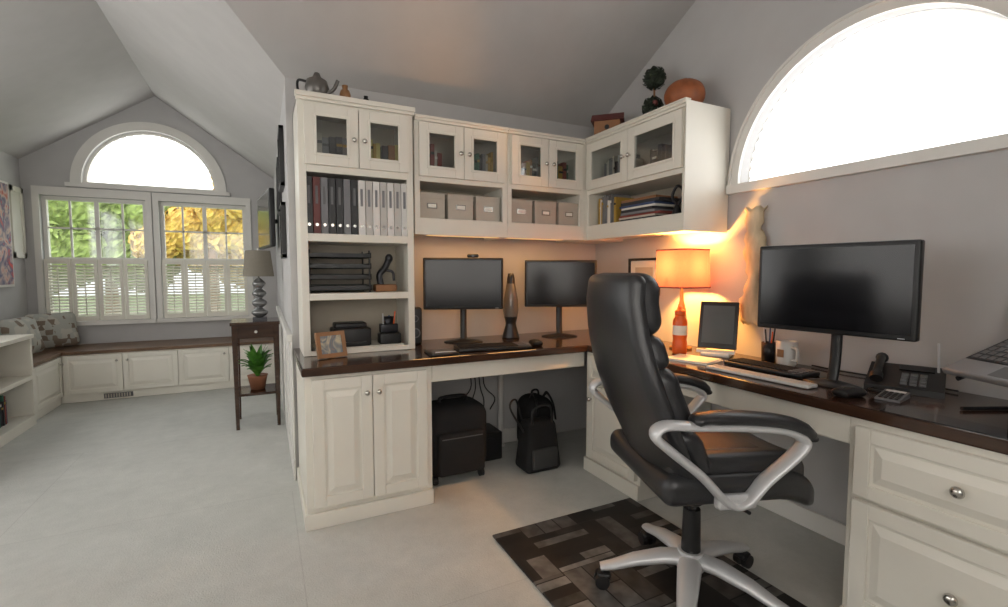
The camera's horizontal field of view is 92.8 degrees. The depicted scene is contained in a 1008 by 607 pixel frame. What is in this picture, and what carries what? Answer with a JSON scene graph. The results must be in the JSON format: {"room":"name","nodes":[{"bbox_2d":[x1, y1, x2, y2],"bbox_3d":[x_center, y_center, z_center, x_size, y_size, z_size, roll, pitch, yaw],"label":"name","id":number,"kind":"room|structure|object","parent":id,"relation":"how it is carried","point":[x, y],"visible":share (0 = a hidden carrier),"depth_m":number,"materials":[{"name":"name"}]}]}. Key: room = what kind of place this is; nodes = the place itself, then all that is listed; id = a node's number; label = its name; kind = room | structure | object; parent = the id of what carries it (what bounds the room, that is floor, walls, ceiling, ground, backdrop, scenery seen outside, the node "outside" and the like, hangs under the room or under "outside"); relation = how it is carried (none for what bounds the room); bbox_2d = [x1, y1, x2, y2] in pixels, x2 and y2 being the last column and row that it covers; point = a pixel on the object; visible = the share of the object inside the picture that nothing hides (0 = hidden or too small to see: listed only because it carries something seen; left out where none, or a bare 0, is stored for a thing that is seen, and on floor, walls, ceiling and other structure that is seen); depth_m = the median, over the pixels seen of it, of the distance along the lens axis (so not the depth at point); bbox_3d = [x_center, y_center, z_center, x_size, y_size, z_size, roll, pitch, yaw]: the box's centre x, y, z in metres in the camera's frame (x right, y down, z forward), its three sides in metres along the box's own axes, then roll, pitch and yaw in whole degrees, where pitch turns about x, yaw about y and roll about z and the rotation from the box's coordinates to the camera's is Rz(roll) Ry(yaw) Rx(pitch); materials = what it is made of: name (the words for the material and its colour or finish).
{"room":"home office","nodes":[
{"label":"home office","id":0,"kind":"room"},
{"bbox_2d":[0,151,28,319],"bbox_3d":[-3.115,-0.541,1.524,0.120,3.260,6.730,-2,4,-27],"label":"wall","id":1,"kind":"structure","parent":0,"point":[13,300],"depth_m":4.38,"materials":[{"name":"paint"}]},
{"bbox_2d":[0,180,14,286],"bbox_3d":[-4.298,-0.598,4.064,0.031,0.920,0.470,-2,4,-27],"label":"painting","id":2,"kind":"object","parent":1,"relation":"attached to","point":[6,252],"visible":1,"depth_m":4.18,"materials":[{"name":"paint"}]},
{"bbox_2d":[8,184,26,257],"bbox_3d":[-4.478,-0.746,4.413,0.028,0.650,0.250,-2,4,-27],"label":"window shutter","id":3,"kind":"object","parent":1,"relation":"attached to","point":[16,202],"visible":0.96,"depth_m":4.41,"materials":[{"name":"white paint"}]},
{"bbox_2d":[18,96,277,343],"bbox_3d":[-3.580,-0.682,5.119,2.265,3.070,0.120,-2,4,-27],"label":"wall","id":4,"kind":"structure","parent":0,"point":[50,165],"depth_m":4.98,"materials":[{"name":"paint"}]},
{"bbox_2d":[30,185,156,325],"bbox_3d":[-4.086,-0.463,4.830,0.950,1.350,0.150,-2,4,-27],"label":"window","id":5,"kind":"structure","parent":4,"relation":"in","point":[80,279],"depth_m":4.81,"materials":[{"name":"paint"}]},
{"bbox_2d":[64,122,229,196],"bbox_3d":[-3.658,-1.510,4.989,1.390,0.700,0.145,-2,4,-27],"label":"window","id":6,"kind":"structure","parent":4,"relation":"in","point":[135,161],"depth_m":4.97,"materials":[{"name":"paint"}]},
{"bbox_2d":[152,193,254,322],"bbox_3d":[-3.258,-0.490,5.243,0.920,1.350,0.150,-2,4,-27],"label":"window","id":7,"kind":"structure","parent":4,"relation":"in","point":[198,315],"depth_m":5.21,"materials":[{"name":"paint"}]},
{"bbox_2d":[274,89,290,348],"bbox_3d":[-1.885,-0.246,4.199,0.120,2.320,3.090,-2,4,-27],"label":"wall partition","id":8,"kind":"structure","parent":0,"point":[282,265],"depth_m":3.43,"materials":[{"name":"paint"}]},
{"bbox_2d":[257,188,277,249],"bbox_3d":[-2.174,-0.765,4.468,0.123,0.500,0.780,-2,5,-33],"label":"television","id":9,"kind":"object","parent":8,"relation":"attached to","point":[267,221],"visible":1,"depth_m":4.24,"materials":[{"name":"black plastic"}]},
{"bbox_2d":[276,157,281,215],"bbox_3d":[-1.659,-0.854,3.538,0.026,0.380,0.300,-2,4,-27],"label":"framed picture","id":10,"kind":"object","parent":8,"relation":"attached to","point":[279,194],"visible":0.42,"depth_m":3.41,"materials":[{"name":"black plastic"}]},
{"bbox_2d":[277,125,284,192],"bbox_3d":[-1.422,-0.913,3.059,0.026,0.360,0.300,-2,4,-27],"label":"framed picture","id":11,"kind":"object","parent":8,"relation":"attached to","point":[280,141],"visible":1,"depth_m":2.93,"materials":[{"name":"black plastic"}]},
{"bbox_2d":[279,202,286,258],"bbox_3d":[-1.422,-0.464,3.089,0.026,0.340,0.300,-2,4,-27],"label":"framed picture","id":12,"kind":"object","parent":8,"relation":"attached to","point":[282,208],"visible":1,"depth_m":2.96,"materials":[{"name":"black plastic"}]},
{"bbox_2d":[276,306,295,479],"bbox_3d":[-1.783,0.516,3.874,0.029,0.839,2.610,-2,4,-27],"label":"panel","id":13,"kind":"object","parent":8,"relation":"attached to","point":[285,335],"depth_m":3.18,"materials":[{"name":"paint"}]},
{"bbox_2d":[0,0,695,178],"bbox_3d":[-1.152,-1.743,2.429,4.270,1.040,6.730,-2,4,-27],"label":"ceiling","id":14,"kind":"structure","parent":0,"point":[67,67],"depth_m":2.93,"materials":[{"name":"paint"}]},
{"bbox_2d":[0,388,844,606],"bbox_3d":[-1.152,1.061,2.613,4.470,0.080,6.930,-2,4,-27],"label":"floor","id":15,"kind":"structure","parent":0,"point":[153,500],"depth_m":2.28,"materials":[{"name":"beige carpet"}]},
{"bbox_2d":[0,334,36,447],"bbox_3d":[-3.511,0.637,3.039,0.385,0.709,1.410,-2,4,-27],"label":"bookshelf","id":16,"kind":"object","parent":15,"relation":"on","point":[17,385],"visible":0.97,"depth_m":3.67,"materials":[{"name":"white paint"}]},
{"bbox_2d":[0,395,7,427],"bbox_3d":[-3.461,0.650,2.979,0.160,0.530,1.137,-2,4,-27],"label":"books","id":17,"kind":"object","parent":16,"relation":"in","point":[3,404],"visible":1,"depth_m":3.46,"materials":[{"name":"paper"}]},
{"bbox_2d":[33,353,63,419],"bbox_3d":[-3.980,0.697,3.950,0.415,0.469,0.620,-2,4,-27],"label":"window seat","id":18,"kind":"object","parent":15,"relation":"on","point":[47,367],"visible":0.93,"depth_m":4.02,"materials":[{"name":"white paint"}]},
{"bbox_2d":[0,316,44,353],"bbox_3d":[-4.075,0.280,4.058,0.162,0.320,0.395,-1,4,-16],"label":"throw pillow","id":19,"kind":"object","parent":18,"relation":"on","point":[23,325],"visible":0.69,"depth_m":4.05,"materials":[{"name":"beige fabric"}]},
{"bbox_2d":[34,336,274,403],"bbox_3d":[-3.467,0.637,4.856,2.135,0.469,0.595,-2,4,-27],"label":"window seat","id":20,"kind":"object","parent":15,"relation":"on","point":[116,370],"visible":0.84,"depth_m":4.63,"materials":[{"name":"white paint"}]},
{"bbox_2d":[23,312,79,347],"bbox_3d":[-4.234,0.251,4.497,0.160,0.320,0.395,2,4,23],"label":"throw pillow","id":21,"kind":"object","parent":20,"relation":"on","point":[55,329],"visible":0.68,"depth_m":4.49,"materials":[{"name":"beige fabric"}]},
{"bbox_2d":[229,317,280,429],"bbox_3d":[-1.948,0.535,3.787,0.335,0.814,0.360,-2,4,-27],"label":"console table","id":22,"kind":"object","parent":15,"relation":"on","point":[244,328],"visible":0.98,"depth_m":3.66,"materials":[{"name":"brown wood"}]},
{"bbox_2d":[238,344,272,389],"bbox_3d":[-1.958,0.494,3.777,0.263,0.358,0.276,-2,4,-27],"label":"potted plant","id":23,"kind":"object","parent":22,"relation":"on","point":[257,360],"visible":1,"depth_m":3.74,"materials":[{"name":"green plant"}]},
{"bbox_2d":[243,248,273,320],"bbox_3d":[-1.919,-0.152,3.757,0.220,0.560,0.220,-2,4,-27],"label":"table lamp","id":24,"kind":"object","parent":22,"relation":"on","point":[257,263],"visible":1,"depth_m":3.71,"materials":[{"name":"metal"}]},
{"bbox_2d":[296,363,433,531],"bbox_3d":[-0.767,0.662,2.576,0.612,0.718,0.660,-2,4,-27],"label":"base cabinet","id":25,"kind":"object","parent":15,"relation":"on","point":[365,438],"visible":0.98,"depth_m":2.30,"materials":[{"name":"white paint"}]},
{"bbox_2d":[432,393,485,484],"bbox_3d":[-0.293,0.768,2.799,0.370,0.478,0.292,-2,4,-27],"label":"rolling suitcase","id":26,"kind":"object","parent":15,"relation":"on","point":[458,423],"visible":0.77,"depth_m":2.68,"materials":[{"name":"black fabric"}]},
{"bbox_2d":[485,423,501,461],"bbox_3d":[-0.134,0.898,3.105,0.180,0.180,0.204,-2,4,-27],"label":"subwoofer","id":27,"kind":"object","parent":15,"relation":"on","point":[493,435],"visible":0.55,"depth_m":3.03,"materials":[{"name":"black plastic"}]},
{"bbox_2d":[498,375,504,446],"bbox_3d":[-0.023,0.618,3.268,0.060,0.717,0.060,-2,4,-27],"label":"cable conduit","id":28,"kind":"object","parent":15,"relation":"on","point":[500,377],"visible":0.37,"depth_m":3.26,"materials":[{"name":"white plastic"}]},
{"bbox_2d":[509,399,559,473],"bbox_3d":[0.170,0.779,2.888,0.327,0.442,0.181,-2,4,-27],"label":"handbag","id":29,"kind":"object","parent":15,"relation":"on","point":[537,448],"visible":1,"depth_m":2.84,"materials":[{"name":"black fabric"}]},
{"bbox_2d":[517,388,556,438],"bbox_3d":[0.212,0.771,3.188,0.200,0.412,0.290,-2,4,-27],"label":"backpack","id":30,"kind":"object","parent":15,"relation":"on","point":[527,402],"visible":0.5,"depth_m":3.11,"materials":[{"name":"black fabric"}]},
{"bbox_2d":[583,352,710,501],"bbox_3d":[0.806,0.649,2.783,0.562,0.718,0.470,-2,4,-27],"label":"base cabinet","id":31,"kind":"object","parent":15,"relation":"on","point":[600,460],"visible":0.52,"depth_m":2.70,"materials":[{"name":"white paint"}]},
{"bbox_2d":[492,498,806,606],"bbox_3d":[0.590,1.070,1.767,0.800,0.010,1.280,-2,4,-27],"label":"area rug","id":32,"kind":"object","parent":15,"relation":"on","point":[561,556],"visible":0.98,"depth_m":1.93,"materials":[{"name":"brown carpet"}]},
{"bbox_2d":[586,273,818,606],"bbox_3d":[0.656,0.476,1.737,0.705,1.173,0.670,0,4,-6],"label":"office chair","id":33,"kind":"object","parent":32,"relation":"on","point":[689,459],"visible":1,"depth_m":1.51,"materials":[{"name":"black leather"}]},
{"bbox_2d":[839,417,1007,606],"bbox_3d":[1.476,0.737,1.443,0.564,0.718,0.585,-2,4,-27],"label":"base cabinet","id":34,"kind":"object","parent":15,"relation":"on","point":[927,516],"visible":0.99,"depth_m":1.39,"materials":[{"name":"white paint"}]},
{"bbox_3d":[1.739,0.771,0.919,0.564,0.718,0.585,-2,4,-27],"label":"cabinet","id":35,"kind":"object","parent":15,"relation":"on","visible":0},
{"bbox_2d":[293,329,1007,454],"bbox_3d":[0.517,0.393,1.650,2.098,0.140,3.436,-2,4,-27],"label":"countertop","id":36,"kind":"structure","parent":35,"relation":"on","point":[829,415],"depth_m":1.99,"materials":[{"name":"brown wood"}]},
{"bbox_2d":[314,330,347,358],"bbox_3d":[-0.875,0.205,2.414,0.150,0.130,0.070,-4,5,-44],"label":"picture frame","id":37,"kind":"object","parent":36,"relation":"on","point":[332,344],"visible":1,"depth_m":2.40,"materials":[{"name":"brown wood"}]},
{"bbox_2d":[293,89,414,356],"bbox_3d":[-0.817,-0.402,2.639,0.598,1.314,0.376,-2,4,-27],"label":"bookcase","id":38,"kind":"object","parent":36,"relation":"on","point":[360,121],"visible":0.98,"depth_m":2.57,"materials":[{"name":"white paint"}]},
{"bbox_2d":[296,72,339,93],"bbox_3d":[-0.958,-1.120,2.471,0.205,0.138,0.120,-2,4,-27],"label":"teapot","id":39,"kind":"object","parent":38,"relation":"on","point":[315,83],"visible":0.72,"depth_m":2.43,"materials":[{"name":"grey metal"}]},
{"bbox_2d":[308,249,371,292],"bbox_3d":[-0.912,-0.177,2.635,0.320,0.225,0.220,-2,4,-27],"label":"tray","id":40,"kind":"object","parent":38,"relation":"on","point":[312,287],"visible":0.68,"depth_m":2.55,"materials":[{"name":"black plastic"}]},
{"bbox_2d":[340,85,350,96],"bbox_3d":[-0.832,-1.099,2.514,0.056,0.090,0.056,-2,4,-27],"label":"jar","id":41,"kind":"object","parent":38,"relation":"on","point":[345,92],"visible":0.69,"depth_m":2.50,"materials":[{"name":"orange ceramic"}]},
{"bbox_2d":[306,176,406,235],"bbox_3d":[-0.813,-0.511,2.623,0.522,0.285,0.221,-2,4,-27],"label":"binders","id":42,"kind":"object","parent":38,"relation":"in","point":[334,206],"visible":0.91,"depth_m":2.52,"materials":[{"name":"black plastic"}]},
{"bbox_2d":[317,132,397,160],"bbox_3d":[-0.814,-0.807,2.631,0.459,0.183,0.160,-2,4,-27],"label":"books","id":43,"kind":"object","parent":38,"relation":"in","point":[331,145],"visible":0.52,"depth_m":2.53,"materials":[{"name":"multicoloured paper"}]},
{"bbox_2d":[373,254,396,291],"bbox_3d":[-0.671,-0.174,2.700,0.120,0.211,0.080,-2,4,-27],"label":"figurine","id":44,"kind":"object","parent":38,"relation":"on","point":[380,286],"visible":1,"depth_m":2.68,"materials":[{"name":"metal"}]},
{"bbox_2d":[311,340,403,350],"bbox_3d":[-0.828,0.239,2.716,0.470,0.026,0.220,-2,4,-27],"label":"shelf","id":45,"kind":"object","parent":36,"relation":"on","point":[374,343],"visible":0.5,"depth_m":2.68,"materials":[{"name":"white paint"}]},
{"bbox_2d":[330,321,370,346],"bbox_3d":[-0.846,0.168,2.646,0.200,0.125,0.180,-2,4,-27],"label":"printer","id":46,"kind":"object","parent":45,"relation":"on","point":[357,333],"visible":0.86,"depth_m":2.60,"materials":[{"name":"black plastic"}]},
{"bbox_2d":[377,311,400,343],"bbox_3d":[-0.654,0.134,2.732,0.120,0.180,0.085,-2,4,-27],"label":"desk organizer","id":47,"kind":"object","parent":45,"relation":"on","point":[388,333],"visible":1,"depth_m":2.71,"materials":[{"name":"black plastic"}]},
{"bbox_2d":[415,307,421,343],"bbox_3d":[-0.536,0.131,2.875,0.080,0.220,0.104,-1,4,-17],"label":"speaker","id":48,"kind":"object","parent":36,"relation":"on","point":[418,311],"visible":0.57,"depth_m":2.83},
{"bbox_2d":[424,348,459,356],"bbox_3d":[-0.331,0.253,2.540,0.150,0.022,0.180,-1,4,-22],"label":"tablet","id":49,"kind":"object","parent":36,"relation":"on","point":[442,351],"visible":1,"depth_m":2.49,"materials":[{"name":"black plastic"}]},
{"bbox_2d":[423,258,502,343],"bbox_3d":[-0.247,-0.021,2.940,0.480,0.514,0.144,0,4,-4],"label":"computer monitor","id":50,"kind":"object","parent":36,"relation":"on","point":[463,284],"visible":1,"depth_m":2.87,"materials":[{"name":"black plastic"}]},
{"bbox_2d":[467,254,478,257],"bbox_3d":[-0.187,-0.288,2.898,0.070,0.022,0.026,0,4,-7],"label":"webcam","id":51,"kind":"object","parent":50,"relation":"on","point":[468,255],"visible":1,"depth_m":2.89,"materials":[{"name":"black plastic"}]},
{"bbox_2d":[466,377,494,408],"bbox_3d":[-0.180,0.504,3.175,0.251,0.444,0.058,-2,4,-27],"label":"cable bundle","id":52,"kind":"object","parent":36,"relation":"hanging from","point":[478,377],"visible":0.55,"depth_m":3.18,"materials":[{"name":"black plastic"}]},
{"bbox_2d":[454,342,531,351],"bbox_3d":[-0.063,0.241,2.696,0.420,0.024,0.150,-1,4,-17],"label":"keyboard","id":53,"kind":"object","parent":36,"relation":"on","point":[501,345],"visible":1,"depth_m":2.65,"materials":[{"name":"black plastic"}]},
{"bbox_2d":[502,273,519,338],"bbox_3d":[0.044,0.013,3.127,0.116,0.422,0.116,-2,4,-27],"label":"lamp","id":54,"kind":"object","parent":36,"relation":"on","point":[510,306],"visible":1,"depth_m":3.09,"materials":[{"name":"glass"}]},
{"bbox_2d":[529,339,542,345],"bbox_3d":[0.188,0.228,2.821,0.062,0.034,0.105,-1,4,-17],"label":"computer mouse","id":55,"kind":"object","parent":36,"relation":"on","point":[535,342],"visible":1,"depth_m":2.78,"materials":[{"name":"black plastic"}]},
{"bbox_2d":[525,260,596,337],"bbox_3d":[0.373,-0.033,3.190,0.470,0.507,0.146,0,4,3],"label":"computer monitor","id":56,"kind":"object","parent":36,"relation":"on","point":[558,284],"visible":0.94,"depth_m":3.12,"materials":[{"name":"black plastic"}]},
{"bbox_2d":[672,306,687,353],"bbox_3d":[0.928,0.138,2.530,0.075,0.251,0.075,-2,4,-27],"label":"water bottle","id":57,"kind":"object","parent":36,"relation":"on","point":[680,324],"visible":0.98,"depth_m":2.50,"materials":[{"name":"orange plastic"}]},
{"bbox_2d":[655,248,710,349],"bbox_3d":[0.993,-0.023,2.681,0.242,0.554,0.242,-2,4,-27],"label":"table lamp","id":58,"kind":"object","parent":36,"relation":"on","point":[682,268],"visible":0.77,"depth_m":2.58,"materials":[{"name":"orange fabric"}]},
{"bbox_2d":[668,354,722,365],"bbox_3d":[0.920,0.271,2.339,0.173,0.011,0.221,-3,5,-42],"label":"notepad","id":59,"kind":"object","parent":36,"relation":"on","point":[700,360],"visible":0.82,"depth_m":2.30,"materials":[{"name":"paper"}]},
{"bbox_2d":[696,301,739,357],"bbox_3d":[1.103,0.130,2.472,0.185,0.276,0.160,2,5,33],"label":"tablet stand","id":60,"kind":"object","parent":36,"relation":"on","point":[718,323],"visible":1,"depth_m":2.46,"materials":[{"name":"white plastic"}]},
{"bbox_2d":[706,364,817,388],"bbox_3d":[1.033,0.294,1.960,0.070,0.014,0.440,-2,4,-29],"label":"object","id":61,"kind":"object","parent":36,"relation":"on","point":[777,379],"visible":1,"depth_m":1.91,"materials":[{"name":"white plastic"}]},
{"bbox_2d":[761,328,775,361],"bbox_3d":[1.283,0.187,2.325,0.066,0.180,0.066,-2,4,-27],"label":"pen holder","id":62,"kind":"object","parent":36,"relation":"on","point":[768,348],"visible":0.87,"depth_m":2.31,"materials":[{"name":"black plastic"}]},
{"bbox_2d":[724,358,819,378],"bbox_3d":[1.165,0.280,2.109,0.130,0.024,0.360,-2,4,-29],"label":"keyboard","id":63,"kind":"object","parent":36,"relation":"on","point":[785,370],"visible":1,"depth_m":2.06,"materials":[{"name":"black plastic"}]},
{"bbox_2d":[776,339,798,366],"bbox_3d":[1.306,0.229,2.191,0.090,0.115,0.125,-2,4,-27],"label":"coffee mug","id":64,"kind":"object","parent":36,"relation":"on","point":[787,351],"visible":0.94,"depth_m":2.17,"materials":[{"name":"white ceramic"}]},
{"bbox_2d":[757,239,924,387],"bbox_3d":[1.248,0.043,1.812,0.123,0.535,0.530,-2,4,-33],"label":"computer monitor","id":65,"kind":"object","parent":36,"relation":"on","point":[872,289],"visible":0.97,"depth_m":1.74,"materials":[{"name":"black plastic"}]},
{"bbox_2d":[831,386,866,397],"bbox_3d":[1.194,0.304,1.660,0.105,0.034,0.062,-1,4,-17],"label":"computer mouse","id":66,"kind":"object","parent":36,"relation":"on","point":[844,391],"visible":1,"depth_m":1.64,"materials":[{"name":"black plastic"}]},
{"bbox_2d":[811,365,958,391],"bbox_3d":[1.502,0.296,1.938,0.027,0.006,0.521,-2,4,-27],"label":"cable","id":67,"kind":"object","parent":36,"relation":"on","point":[811,365],"visible":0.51,"depth_m":2.00,"materials":[{"name":"black plastic"}]},
{"bbox_2d":[874,389,909,403],"bbox_3d":[1.317,0.313,1.627,0.110,0.022,0.070,-3,5,-36],"label":"calculator","id":68,"kind":"object","parent":36,"relation":"on","point":[894,396],"visible":1,"depth_m":1.61,"materials":[{"name":"grey plastic"}]},
{"bbox_2d":[863,343,945,398],"bbox_3d":[1.460,0.230,1.747,0.220,0.170,0.244,4,5,43],"label":"desk telephone","id":69,"kind":"object","parent":36,"relation":"on","point":[923,381],"visible":0.89,"depth_m":1.74,"materials":[{"name":"black plastic"}]},
{"bbox_2d":[880,406,1007,438],"bbox_3d":[1.304,0.342,1.331,0.100,0.002,0.410,-2,4,-27],"label":"desk mat","id":70,"kind":"object","parent":36,"relation":"on","point":[935,418],"visible":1,"depth_m":1.38,"materials":[{"name":"black leather"}]},
{"bbox_2d":[942,339,1007,409],"bbox_3d":[1.540,0.115,1.351,0.280,0.453,0.360,0,4,-2],"label":"laptop","id":71,"kind":"object","parent":36,"relation":"on","point":[990,364],"visible":1,"depth_m":1.46,"materials":[{"name":"metal"}]},
{"bbox_2d":[284,77,595,478],"bbox_3d":[-0.226,-0.183,3.236,2.225,2.320,0.120,-2,4,-27],"label":"wall","id":72,"kind":"structure","parent":0,"point":[567,387],"depth_m":3.26,"materials":[{"name":"paint"}]},
{"bbox_2d":[503,427,517,442],"bbox_3d":[-0.211,0.929,3.240,0.940,0.099,0.015,-2,4,-27],"label":"baseboard","id":73,"kind":"structure","parent":72,"relation":"attached to","point":[509,434],"depth_m":3.36,"materials":[{"name":"paint"}]},
{"bbox_2d":[412,114,616,243],"bbox_3d":[0.108,-0.739,3.092,1.473,0.650,0.357,-2,4,-27],"label":"upper cabinet","id":74,"kind":"object","parent":72,"relation":"attached to","point":[458,141],"visible":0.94,"depth_m":2.91,"materials":[{"name":"white paint"}]},
{"bbox_2d":[420,192,444,218],"bbox_3d":[-0.460,-0.566,2.833,0.160,0.145,0.229,-2,4,-27],"label":"storage box","id":75,"kind":"object","parent":74,"relation":"in","point":[432,205],"visible":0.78,"depth_m":2.74,"materials":[{"name":"beige cardboard"}]},
{"bbox_2d":[445,194,472,219],"bbox_3d":[-0.302,-0.571,2.912,0.160,0.145,0.229,-2,4,-27],"label":"storage box","id":76,"kind":"object","parent":74,"relation":"in","point":[460,207],"visible":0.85,"depth_m":2.81,"materials":[{"name":"beige cardboard"}]},
{"bbox_2d":[426,235,498,237],"bbox_3d":[-0.242,-0.408,2.877,0.446,0.013,0.072,-2,4,-27],"label":"under-cabinet light","id":77,"kind":"object","parent":74,"relation":"attached to","point":[491,237],"depth_m":2.88,"materials":[{"name":"white plastic"}]},
{"bbox_2d":[473,196,499,221],"bbox_3d":[-0.144,-0.576,2.991,0.160,0.145,0.229,-2,4,-27],"label":"storage box","id":78,"kind":"object","parent":74,"relation":"in","point":[484,208],"visible":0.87,"depth_m":2.89,"materials":[{"name":"beige cardboard"}]},
{"bbox_2d":[429,144,567,179],"bbox_3d":[-0.067,-0.836,3.025,1.029,0.200,0.159,-2,4,-27],"label":"books","id":79,"kind":"object","parent":74,"relation":"in","point":[482,162],"visible":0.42,"depth_m":2.94,"materials":[{"name":"paper"}]},
{"bbox_2d":[512,199,531,222],"bbox_3d":[0.059,-0.583,3.092,0.160,0.145,0.229,-2,4,-27],"label":"storage box","id":80,"kind":"object","parent":74,"relation":"in","point":[521,209],"visible":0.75,"depth_m":3.00,"materials":[{"name":"beige cardboard"}]},
{"bbox_2d":[506,238,559,239],"bbox_3d":[0.190,-0.422,3.094,0.353,0.013,0.071,-2,4,-27],"label":"under-cabinet light","id":81,"kind":"object","parent":74,"relation":"attached to","point":[506,238],"depth_m":3.09,"materials":[{"name":"white plastic"}]},
{"bbox_2d":[532,200,555,224],"bbox_3d":[0.218,-0.588,3.172,0.160,0.145,0.229,-2,4,-27],"label":"storage box","id":82,"kind":"object","parent":74,"relation":"in","point":[543,212],"visible":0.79,"depth_m":3.07,"materials":[{"name":"beige cardboard"}]},
{"bbox_2d":[556,202,578,225],"bbox_3d":[0.377,-0.593,3.251,0.160,0.145,0.229,-2,4,-27],"label":"storage box","id":83,"kind":"object","parent":74,"relation":"in","point":[566,213],"visible":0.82,"depth_m":3.15,"materials":[{"name":"beige cardboard"}]},
{"bbox_2d":[595,0,1007,524],"bbox_3d":[1.529,-0.576,2.051,0.120,3.260,3.520,-2,4,-27],"label":"wall","id":84,"kind":"structure","parent":0,"point":[958,206],"depth_m":2.14,"materials":[{"name":"paint"}]},
{"bbox_2d":[628,258,655,278],"bbox_3d":[0.916,-0.177,3.148,0.018,0.240,0.280,-2,4,-27],"label":"picture frame","id":85,"kind":"object","parent":84,"relation":"attached to","point":[635,265],"visible":0.29,"depth_m":3.15,"materials":[{"name":"black plastic"}]},
{"bbox_2d":[585,97,730,241],"bbox_3d":[0.849,-0.728,2.854,0.357,0.658,0.855,-2,4,-27],"label":"display cabinet","id":86,"kind":"object","parent":84,"relation":"attached to","point":[699,132],"visible":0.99,"depth_m":2.56,"materials":[{"name":"white paint"}]},
{"bbox_2d":[591,112,624,134],"bbox_3d":[0.662,-1.139,3.058,0.200,0.135,0.130,1,4,18],"label":"birdhouse","id":87,"kind":"object","parent":86,"relation":"on","point":[602,122],"visible":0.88,"depth_m":3.02,"materials":[{"name":"brown wood"}]},
{"bbox_2d":[598,141,679,224],"bbox_3d":[0.830,-0.712,2.912,0.186,0.427,0.638,-2,4,-27],"label":"books","id":88,"kind":"object","parent":86,"relation":"in","point":[612,208],"visible":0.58,"depth_m":2.86,"materials":[{"name":"multicoloured paper"}]},
{"bbox_2d":[642,65,666,113],"bbox_3d":[0.870,-1.224,2.817,0.176,0.336,0.145,-2,4,-27],"label":"topiary","id":89,"kind":"object","parent":86,"relation":"on","point":[654,77],"visible":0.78,"depth_m":2.78,"materials":[{"name":"plant"}]},
{"bbox_2d":[671,184,681,213],"bbox_3d":[0.931,-0.557,2.575,0.060,0.162,0.086,0,4,3],"label":"figurine","id":90,"kind":"object","parent":86,"relation":"in","point":[676,209],"visible":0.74,"depth_m":2.57,"materials":[{"name":"metal"}]},
{"bbox_2d":[664,78,705,104],"bbox_3d":[0.984,-1.138,2.614,0.214,0.179,0.210,-2,4,-27],"label":"pumpkin","id":91,"kind":"object","parent":86,"relation":"on","point":[694,89],"visible":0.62,"depth_m":2.53,"materials":[{"name":"orange ceramic"}]},
{"bbox_2d":[739,205,767,324],"bbox_3d":[1.252,-0.188,2.408,0.044,0.599,0.164,-2,4,-27],"label":"wall art","id":92,"kind":"object","parent":84,"relation":"attached to","point":[755,238],"visible":0.81,"depth_m":2.39},
{"bbox_2d":[757,499,845,545],"bbox_3d":[1.383,0.996,2.294,0.015,0.089,0.940,-2,4,-27],"label":"baseboard","id":93,"kind":"structure","parent":84,"relation":"attached to","point":[834,530],"depth_m":2.22,"materials":[{"name":"paint"}]},
{"bbox_2d":[726,0,1007,194],"bbox_3d":[1.518,-0.877,1.992,0.135,0.669,1.256,-2,4,-27],"label":"window","id":94,"kind":"structure","parent":84,"relation":"in","point":[925,86],"depth_m":1.94,"materials":[{"name":"paint"}]},
{"label":"outside","id":95,"kind":"structure","parent":0,"visible":0},
{"bbox_2d":[54,292,244,315],"bbox_3d":[-11.529,0.225,23.117,60.000,0.100,38.450,-2,4,-27],"label":"ground","id":96,"kind":"structure","parent":95,"point":[243,292],"depth_m":24.98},
{"bbox_2d":[49,220,67,264],"bbox_3d":[-11.802,-1.319,10.863,3.530,4.588,4.035,-1,4,-14],"label":"tree","id":97,"kind":"object","parent":96,"relation":"on","point":[55,246],"visible":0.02,"depth_m":10.90,"materials":[{"name":"green plant"}]},
{"bbox_2d":[48,176,180,312],"bbox_3d":[-10.432,-1.263,12.638,3.593,4.242,3.423,-2,4,-27],"label":"tree","id":98,"kind":"object","parent":96,"relation":"on","point":[84,241],"visible":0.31,"depth_m":11.57,"materials":[{"name":"green plant"}]},
{"bbox_2d":[128,171,243,311],"bbox_3d":[-7.831,-1.403,12.927,3.371,4.484,3.970,-1,4,-19],"label":"tree","id":99,"kind":"object","parent":96,"relation":"on","point":[193,221],"visible":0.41,"depth_m":11.91,"materials":[{"name":"yellow plant"}]},
{"bbox_2d":[229,249,242,258],"bbox_3d":[-6.941,-1.503,14.511,3.816,4.477,3.451,-1,4,-14],"label":"tree","id":100,"kind":"object","parent":96,"relation":"on","point":[238,253],"visible":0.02,"depth_m":13.10,"materials":[{"name":"yellow plant"}]}
]}

